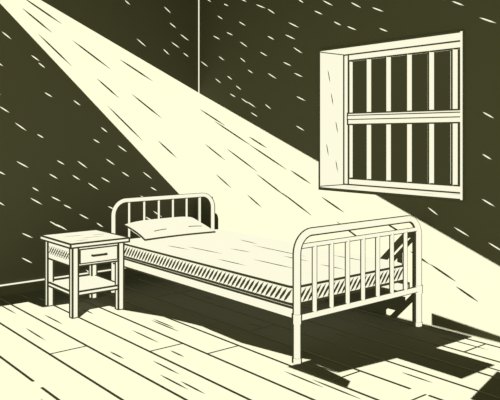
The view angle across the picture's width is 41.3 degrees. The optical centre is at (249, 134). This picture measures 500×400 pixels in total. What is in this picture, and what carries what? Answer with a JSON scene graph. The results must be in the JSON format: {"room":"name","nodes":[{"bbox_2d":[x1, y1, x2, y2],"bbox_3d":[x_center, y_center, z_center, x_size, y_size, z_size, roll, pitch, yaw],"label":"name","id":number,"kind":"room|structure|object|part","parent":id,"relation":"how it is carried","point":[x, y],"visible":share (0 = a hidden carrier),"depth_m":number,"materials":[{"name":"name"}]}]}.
{"room":"prison interior","nodes":[
{"label":"prison interior","id":0,"kind":"room"},
{"bbox_2d":[0,0,197,284],"bbox_3d":[-2.683,-0.220,5.628,6.250,3.300,0.200,0,0,-40],"label":"wall","id":1,"kind":"structure","parent":0,"point":[110,30],"depth_m":6.42,"materials":[{"name":"black paint"}]},
{"bbox_2d":[0,268,142,296],"bbox_3d":[-2.753,1.380,5.428,5.688,0.100,0.018,0,0,-40],"label":"baseboard","id":2,"kind":"structure","parent":1,"relation":"attached to","point":[33,285],"depth_m":6.06,"materials":[{"name":"beige wood"}]},
{"bbox_2d":[0,0,188,271],"bbox_3d":[-1.772,-0.158,6.249,2.943,3.088,0.001,0,0,-40],"label":"plaster marks","id":3,"kind":"object","parent":1,"relation":"attached to","point":[27,0],"visible":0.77,"depth_m":6.39,"materials":[{"name":"beige paint"}]},
{"bbox_2d":[0,274,499,399],"bbox_3d":[-0.290,1.490,2.740,6.250,0.120,7.700,0,0,-40],"label":"floor","id":4,"kind":"structure","parent":0,"point":[63,382],"depth_m":4.32,"materials":[{"name":"beige wood"}]},
{"bbox_2d":[39,229,129,318],"bbox_3d":[-1.377,1.137,5.509,0.522,0.597,0.602,0,0,-40],"label":"nightstand","id":5,"kind":"object","parent":4,"relation":"on","point":[90,248],"visible":1,"depth_m":5.40,"materials":[{"name":"beige wood"}]},
{"bbox_2d":[49,275,117,295],"bbox_3d":[-1.377,1.245,5.505,0.437,0.042,0.517,0,0,-40],"label":"shelf","id":6,"kind":"object","parent":5,"relation":"attached to","point":[88,284],"depth_m":5.42,"materials":[{"name":"beige wood"}]},
{"bbox_3d":[-1.203,0.955,5.295,0.333,0.118,0.048,0,0,-40],"label":"drawer","id":7,"kind":"part","parent":5,"relation":"part of","materials":[{"name":"beige wood"}]},
{"bbox_2d":[0,279,499,399],"bbox_3d":[0.545,1.427,1.662,5.839,0.001,9.988,0,0,-40],"label":"joint","id":8,"kind":"object","parent":4,"relation":"on","point":[180,342],"visible":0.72,"depth_m":4.33,"materials":[{"name":"black wood"}]},
{"bbox_2d":[111,193,422,363],"bbox_3d":[0.007,1.006,5.503,1.322,0.849,2.482,0,0,-40],"label":"bed","id":9,"kind":"object","parent":4,"relation":"on","point":[276,277],"visible":0.91,"depth_m":4.82,"materials":[{"name":"beige metal"}]},
{"bbox_3d":[-0.810,1.006,6.400,1.177,0.849,0.057,0,0,-40],"label":"headboard","id":10,"kind":"part","parent":9,"relation":"part of","materials":[{"name":"beige metal"}]},
{"bbox_2d":[123,217,215,240],"bbox_3d":[-0.733,0.858,6.088,0.757,0.169,0.383,0,0,-40],"label":"pillow","id":11,"kind":"object","parent":9,"relation":"on","point":[162,229],"visible":1,"depth_m":5.97,"materials":[{"name":"beige fabric"}]},
{"bbox_3d":[-0.022,1.020,5.488,1.169,0.142,2.350,0,0,-40],"label":"mattress","id":12,"kind":"part","parent":9,"relation":"part of","materials":[{"name":"beige fabric"}]},
{"bbox_3d":[0.778,1.011,4.574,1.322,0.838,0.067,0,0,-40],"label":"footboard","id":13,"kind":"part","parent":9,"relation":"part of","materials":[{"name":"beige metal"}]},
{"bbox_2d":[199,0,499,343],"bbox_3d":[2.006,-0.220,4.514,0.450,3.300,7.500,0,0,-40],"label":"wall","id":14,"kind":"structure","parent":0,"point":[471,261],"depth_m":5.77,"materials":[{"name":"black paint"}]},
{"bbox_2d":[198,0,198,220],"bbox_3d":[-0.560,-0.220,7.251,0.008,3.300,0.010,0,0,-40],"label":"trim","id":15,"kind":"structure","parent":14,"relation":"attached to","point":[198,0],"depth_m":7.25,"materials":[{"name":"beige"}]},
{"bbox_2d":[200,0,499,300],"bbox_3d":[0.868,-0.288,5.530,0.001,2.915,4.445,0,0,-40],"label":"plaster marks","id":16,"kind":"object","parent":14,"relation":"attached to","point":[208,0],"depth_m":6.09,"materials":[{"name":"beige paint"}]},
{"bbox_2d":[318,30,463,200],"bbox_3d":[1.205,-0.139,5.400,0.372,1.221,1.442,0,0,-40],"label":"reveal","id":17,"kind":"object","parent":14,"relation":"attached to","point":[330,60],"visible":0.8,"depth_m":5.84,"materials":[{"name":"beige paint"}]},
{"bbox_2d":[354,61,364,177],"bbox_3d":[0.995,-0.139,5.969,0.030,1.046,0.117,0,0,-40],"label":"glass","id":18,"kind":"object","parent":17,"relation":"attached to","point":[359,67],"depth_m":5.96,"materials":[{"name":"black glass"}]},
{"bbox_2d":[372,59,384,178],"bbox_3d":[1.134,-0.139,5.802,0.030,1.045,0.133,0,0,-40],"label":"glass","id":19,"kind":"object","parent":17,"relation":"attached to","point":[378,65],"depth_m":5.79,"materials":[{"name":"black glass"}]},
{"bbox_2d":[326,72,456,194],"bbox_3d":[1.155,-0.064,5.408,0.149,1.028,1.323,0,0,-40],"label":"reveal marks","id":20,"kind":"object","parent":17,"relation":"attached to","point":[328,72],"depth_m":5.90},
{"bbox_2d":[391,56,405,180],"bbox_3d":[1.271,-0.139,5.636,0.030,1.045,0.147,0,0,-40],"label":"glass","id":21,"kind":"object","parent":17,"relation":"attached to","point":[398,64],"depth_m":5.63,"materials":[{"name":"black glass"}]},
{"bbox_2d":[343,40,459,193],"bbox_3d":[1.312,-0.139,5.489,0.086,1.179,1.400,0,0,-40],"label":"frame","id":22,"kind":"object","parent":17,"relation":"attached to","point":[351,118],"visible":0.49,"depth_m":5.65,"materials":[{"name":"beige metal"}]},
{"bbox_2d":[365,49,457,184],"bbox_3d":[1.310,-0.139,5.502,0.072,1.057,0.949,0,0,-40],"label":"bars","id":23,"kind":"object","parent":22,"relation":"attached to","point":[453,53],"visible":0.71,"depth_m":5.46,"materials":[{"name":"beige metal"}]},
{"bbox_2d":[412,54,426,181],"bbox_3d":[1.407,-0.139,5.472,0.030,1.045,0.138,0,0,-40],"label":"glass","id":24,"kind":"object","parent":17,"relation":"attached to","point":[419,131],"depth_m":5.46,"materials":[{"name":"black glass"}]},
{"bbox_2d":[434,51,449,183],"bbox_3d":[1.545,-0.139,5.306,0.030,1.045,0.139,0,0,-40],"label":"glass","id":25,"kind":"object","parent":17,"relation":"attached to","point":[441,60],"depth_m":5.29,"materials":[{"name":"black glass"}]},
{"bbox_2d":[458,50,459,183],"bbox_3d":[1.643,-0.141,5.187,0.030,1.039,0.009,0,0,-40],"label":"glass","id":26,"kind":"object","parent":17,"relation":"attached to","point":[458,50],"depth_m":5.18,"materials":[{"name":"black glass"}]}
]}

